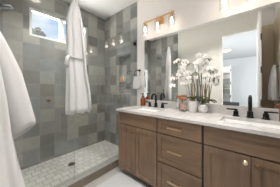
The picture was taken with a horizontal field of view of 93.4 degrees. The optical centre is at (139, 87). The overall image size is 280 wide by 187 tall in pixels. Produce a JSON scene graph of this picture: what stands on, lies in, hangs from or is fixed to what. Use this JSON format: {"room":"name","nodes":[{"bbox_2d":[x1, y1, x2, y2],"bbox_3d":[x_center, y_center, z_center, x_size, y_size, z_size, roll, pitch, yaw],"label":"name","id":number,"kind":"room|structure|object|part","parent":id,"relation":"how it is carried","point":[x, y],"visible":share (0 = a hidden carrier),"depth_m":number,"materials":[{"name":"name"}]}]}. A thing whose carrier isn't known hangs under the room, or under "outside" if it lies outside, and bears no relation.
{"room":"bathroom","nodes":[
{"label":"bathroom","id":0,"kind":"room"},
{"bbox_2d":[0,0,104,169],"bbox_3d":[-1.451,-0.180,2.386,0.150,2.780,2.110,0,0,40],"label":"wall","id":1,"kind":"structure","parent":0,"point":[40,61],"depth_m":2.21,"materials":[{"name":"grey tile"}]},
{"bbox_2d":[29,7,86,48],"bbox_3d":[-1.423,-1.025,2.395,0.060,0.440,0.930,0,0,40],"label":"window","id":2,"kind":"structure","parent":1,"relation":"in","point":[61,21],"depth_m":2.28,"materials":[{"name":"white plastic"}]},
{"bbox_2d":[21,140,150,186],"bbox_3d":[-0.319,1.254,1.338,2.930,0.112,1.960,0,0,40],"label":"floor","id":3,"kind":"structure","parent":0,"point":[50,173],"depth_m":1.99,"materials":[{"name":"tile"}]},
{"bbox_2d":[68,160,117,186],"bbox_3d":[-0.675,1.157,1.715,0.100,0.105,1.840,0,0,40],"label":"shower curb","id":4,"kind":"object","parent":3,"relation":"on","point":[104,170],"visible":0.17,"depth_m":1.74,"materials":[{"name":"tile"}]},
{"bbox_2d":[54,155,117,186],"bbox_3d":[-0.675,1.099,1.715,0.110,0.013,1.840,0,0,40],"label":"cap","id":5,"kind":"object","parent":4,"relation":"on","point":[90,171],"visible":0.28,"depth_m":1.69,"materials":[{"name":"grey stone"}]},
{"bbox_2d":[74,42,135,178],"bbox_3d":[-0.429,0.070,1.994,0.034,2.041,1.092,0,0,40],"label":"shower panel","id":6,"kind":"object","parent":5,"relation":"on","point":[134,43],"visible":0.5,"depth_m":1.58,"materials":[{"name":"clear glass"}]},
{"bbox_2d":[96,171,147,186],"bbox_3d":[-0.137,1.197,1.420,0.855,0.024,0.600,0,0,40],"label":"bath mat","id":7,"kind":"object","parent":3,"relation":"on","point":[121,179],"visible":1,"depth_m":1.66,"materials":[{"name":"white fabric"}]},
{"bbox_2d":[118,111,157,186],"bbox_3d":[0.111,0.767,1.871,0.645,0.885,0.587,0,0,40],"label":"base cabinet","id":8,"kind":"object","parent":3,"relation":"on","point":[137,134],"visible":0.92,"depth_m":1.63,"materials":[{"name":"brown wood"}]},
{"bbox_3d":[-0.177,0.802,1.779,0.318,0.612,0.021,0,0,40],"label":"door","id":9,"kind":"part","parent":8,"relation":"part of","materials":[{"name":"brown wood"}]},
{"bbox_3d":[0.069,0.802,1.572,0.314,0.612,0.021,0,0,40],"label":"door","id":10,"kind":"part","parent":8,"relation":"part of","materials":[{"name":"brown wood"}]},
{"bbox_2d":[157,118,202,186],"bbox_3d":[0.536,0.767,1.511,0.470,0.885,0.592,0,0,40],"label":"base cabinet","id":11,"kind":"object","parent":3,"relation":"on","point":[179,144],"visible":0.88,"depth_m":1.29,"materials":[{"name":"brown wood"}]},
{"bbox_3d":[0.341,0.645,1.309,0.150,0.015,0.032,0,0,40],"label":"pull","id":12,"kind":"part","parent":11,"relation":"part of","materials":[{"name":"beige metal"}]},
{"bbox_3d":[0.373,0.957,1.316,0.458,0.302,0.021,0,0,40],"label":"drawer","id":13,"kind":"part","parent":11,"relation":"part of","materials":[{"name":"brown wood"}]},
{"bbox_3d":[0.373,0.645,1.316,0.458,0.299,0.021,0,0,40],"label":"drawer","id":14,"kind":"part","parent":11,"relation":"part of","materials":[{"name":"brown wood"}]},
{"bbox_3d":[0.373,0.408,1.316,0.458,0.154,0.021,0,0,40],"label":"drawer","id":15,"kind":"part","parent":11,"relation":"part of","materials":[{"name":"brown wood"}]},
{"bbox_2d":[203,125,279,186],"bbox_3d":[0.968,0.767,1.152,0.653,0.885,0.587,0,0,40],"label":"base cabinet","id":16,"kind":"object","parent":3,"relation":"on","point":[231,158],"visible":0.95,"depth_m":1.00,"materials":[{"name":"brown wood"}]},
{"bbox_2d":[116,100,279,137],"bbox_3d":[0.546,0.261,1.515,1.829,0.125,0.574,0,0,40],"label":"countertop","id":17,"kind":"structure","parent":16,"relation":"on","point":[215,114],"depth_m":1.35,"materials":[{"name":"white stone"}]},
{"bbox_2d":[140,93,144,105],"bbox_3d":[0.048,0.192,2.208,0.080,0.205,0.088,0,0,1],"label":"soap bottle","id":18,"kind":"object","parent":17,"relation":"on","point":[142,100],"visible":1,"depth_m":2.18,"materials":[{"name":"orange glass"}]},
{"bbox_2d":[138,108,159,111],"bbox_3d":[0.109,0.399,1.873,0.454,0.149,0.294,0,0,40],"label":"sink","id":19,"kind":"object","parent":17,"relation":"in","point":[152,110],"visible":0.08,"depth_m":2.02,"materials":[{"name":"white ceramic"}]},
{"bbox_2d":[145,93,167,107],"bbox_3d":[0.216,0.187,2.000,0.394,0.216,0.154,0,0,40],"label":"faucet","id":20,"kind":"object","parent":17,"relation":"on","point":[153,94],"visible":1,"depth_m":2.01,"materials":[{"name":"black metal"}]},
{"bbox_3d":[0.210,0.157,1.993,0.031,0.156,0.137,0,0,40],"label":"spout","id":21,"kind":"part","parent":20,"relation":"part of","materials":[{"name":"black metal"}]},
{"bbox_2d":[176,96,182,106],"bbox_3d":[0.534,0.200,1.791,0.094,0.189,0.093,0,0,40],"label":"glass jar","id":22,"kind":"object","parent":17,"relation":"on","point":[180,101],"visible":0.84,"depth_m":1.78,"materials":[{"name":"clear glass"}]},
{"bbox_2d":[179,98,186,109],"bbox_3d":[0.544,0.211,1.672,0.098,0.167,0.097,0,0,40],"label":"glass jar","id":23,"kind":"object","parent":17,"relation":"on","point":[181,105],"visible":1,"depth_m":1.65,"materials":[{"name":"clear glass"}]},
{"bbox_2d":[169,58,204,111],"bbox_3d":[0.585,-0.050,1.664,0.413,0.690,0.129,0,0,27],"label":"potted orchid","id":24,"kind":"object","parent":17,"relation":"on","point":[192,104],"visible":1,"depth_m":1.64,"materials":[{"name":"white plant"}]},
{"bbox_3d":[0.655,0.227,1.637,0.114,0.135,0.114,0,0,40],"label":"pot","id":25,"kind":"part","parent":24,"relation":"part of","materials":[{"name":"white ceramic"}]},
{"bbox_2d":[192,52,216,112],"bbox_3d":[0.760,-0.065,1.565,0.268,0.720,0.140,0,0,40],"label":"potted orchid","id":26,"kind":"object","parent":17,"relation":"on","point":[203,108],"visible":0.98,"depth_m":1.55,"materials":[{"name":"plant"}]},
{"bbox_3d":[0.747,-0.089,1.586,0.029,0.609,0.086,0,0,-35],"label":"stem","id":27,"kind":"part","parent":26,"relation":"part of","materials":[{"name":"green plant"}]},
{"bbox_3d":[0.759,0.245,1.589,0.106,0.098,0.106,0,0,40],"label":"pot","id":28,"kind":"part","parent":26,"relation":"part of","materials":[{"name":"ceramic"}]},
{"bbox_2d":[222,119,279,128],"bbox_3d":[0.964,0.399,1.156,0.454,0.149,0.294,0,0,40],"label":"sink","id":29,"kind":"object","parent":17,"relation":"in","point":[225,120],"visible":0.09,"depth_m":1.24,"materials":[{"name":"white ceramic"}]},
{"bbox_2d":[227,96,278,119],"bbox_3d":[1.070,0.187,1.283,0.394,0.216,0.154,0,0,40],"label":"faucet","id":30,"kind":"object","parent":17,"relation":"on","point":[235,112],"visible":1,"depth_m":1.29,"materials":[{"name":"black metal"}]},
{"bbox_3d":[1.010,0.261,1.391,0.062,0.068,0.062,0,0,40],"label":"handle","id":31,"kind":"part","parent":30,"relation":"part of","materials":[{"name":"black metal"}]},
{"bbox_3d":[1.099,0.262,1.317,0.066,0.066,0.066,0,0,40],"label":"spout","id":32,"kind":"part","parent":30,"relation":"part of","materials":[{"name":"black metal"}]},
{"bbox_3d":[1.065,0.157,1.276,0.031,0.156,0.137,0,0,40],"label":"spout","id":33,"kind":"part","parent":30,"relation":"part of","materials":[{"name":"black metal"}]},
{"bbox_3d":[1.187,0.261,1.243,0.062,0.068,0.062,0,0,40],"label":"handle","id":34,"kind":"part","parent":30,"relation":"part of","materials":[{"name":"black metal"}]},
{"bbox_3d":[0.682,0.802,1.057,0.312,0.612,0.021,0,0,40],"label":"door","id":35,"kind":"part","parent":16,"relation":"part of","materials":[{"name":"brown wood"}]},
{"bbox_3d":[0.929,0.802,0.850,0.322,0.612,0.021,0,0,40],"label":"door","id":36,"kind":"part","parent":16,"relation":"part of","materials":[{"name":"brown wood"}]},
{"bbox_2d":[64,0,138,19],"bbox_3d":[-0.283,-1.620,1.405,3.200,0.100,2.110,0,0,40],"label":"ceiling","id":37,"kind":"structure","parent":0,"point":[103,9],"depth_m":2.54,"materials":[{"name":"paint"}]},
{"bbox_2d":[105,2,136,145],"bbox_3d":[-0.381,-0.180,2.767,1.000,2.780,0.150,0,0,40],"label":"tiled wall","id":38,"kind":"structure","parent":0,"point":[121,27],"depth_m":2.74,"materials":[{"name":"grey tile"}]},
{"bbox_2d":[137,1,137,104],"bbox_3d":[-0.047,-0.240,2.386,0.006,2.660,0.004,0,0,40],"label":"trim","id":39,"kind":"structure","parent":38,"relation":"attached to","point":[137,1],"depth_m":2.38,"materials":[{"name":"white paint"}]},
{"bbox_2d":[138,0,279,108],"bbox_3d":[0.788,-0.180,1.787,2.050,2.780,0.150,0,0,40],"label":"wall","id":40,"kind":"structure","parent":0,"point":[188,13],"depth_m":1.89,"materials":[{"name":"white paint"}]},
{"bbox_2d":[143,9,174,31],"bbox_3d":[0.280,-0.988,2.022,0.564,0.245,0.141,0,0,40],"label":"vanity light","id":41,"kind":"object","parent":40,"relation":"attached to","point":[159,20],"visible":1,"depth_m":2.00,"materials":[{"name":"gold metal"}]},
{"bbox_2d":[144,1,279,108],"bbox_3d":[0.747,-0.309,1.718,1.744,1.012,0.006,0,0,40],"label":"wall mirror","id":42,"kind":"object","parent":40,"relation":"attached to","point":[243,48],"visible":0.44,"depth_m":1.51,"materials":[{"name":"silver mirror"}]},
{"bbox_2d":[145,100,278,118],"bbox_3d":[0.725,0.246,1.728,1.829,0.097,0.019,0,0,40],"label":"backsplash","id":43,"kind":"structure","parent":40,"relation":"attached to","point":[257,112],"depth_m":1.51,"materials":[{"name":"white stone"}]},
{"bbox_3d":[-0.027,-0.256,2.320,0.139,0.151,0.080,0,0,40],"label":"towel ring","id":44,"kind":"object","parent":40,"relation":"attached to","visible":0},
{"bbox_2d":[133,76,140,88],"bbox_3d":[-0.051,-0.094,2.295,0.153,0.226,0.051,0,0,40],"label":"hand towel","id":45,"kind":"object","parent":44,"relation":"hanging from","point":[137,79],"visible":1,"depth_m":2.27,"materials":[{"name":"white fabric"}]},
{"bbox_3d":[-1.665,-0.180,1.267,0.960,2.780,0.120,0,0,40],"label":"tiled wall","id":46,"kind":"structure","parent":0,"visible":0},
{"bbox_2d":[0,3,12,10],"bbox_3d":[-1.553,-0.927,1.424,0.162,0.136,0.264,0,0,40],"label":"shower","id":47,"kind":"object","parent":46,"relation":"attached to","point":[3,7],"visible":1,"depth_m":1.47,"materials":[{"name":"grey metal"}]},
{"bbox_3d":[-0.773,-0.923,1.556,0.055,0.066,0.014,0,0,40],"label":"hook","id":48,"kind":"object","parent":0,"visible":0},
{"bbox_2d":[64,0,91,114],"bbox_3d":[-0.705,-0.352,1.509,0.144,1.295,0.307,0,0,40],"label":"bathrobe","id":49,"kind":"object","parent":48,"relation":"hanging from","point":[78,95],"visible":1,"depth_m":1.47,"materials":[{"name":"white fabric"}]},
{"bbox_3d":[-0.888,-0.420,0.730,0.040,0.041,0.055,0,0,40],"label":"hook","id":50,"kind":"object","parent":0,"visible":0},
{"bbox_2d":[0,31,35,186],"bbox_3d":[-0.813,0.197,0.804,0.495,1.285,0.246,0,0,40],"label":"bathrobe","id":51,"kind":"object","parent":50,"relation":"hanging from","point":[17,117],"visible":1,"depth_m":0.76,"materials":[{"name":"white fabric"}]},
{"label":"outside","id":52,"kind":"structure","parent":0,"visible":0},
{"bbox_2d":[32,27,45,36],"bbox_3d":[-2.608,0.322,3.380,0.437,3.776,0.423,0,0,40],"label":"tree","id":53,"kind":"object","parent":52,"point":[39,32],"visible":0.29,"depth_m":3.33,"materials":[{"name":"plant"}]}
]}

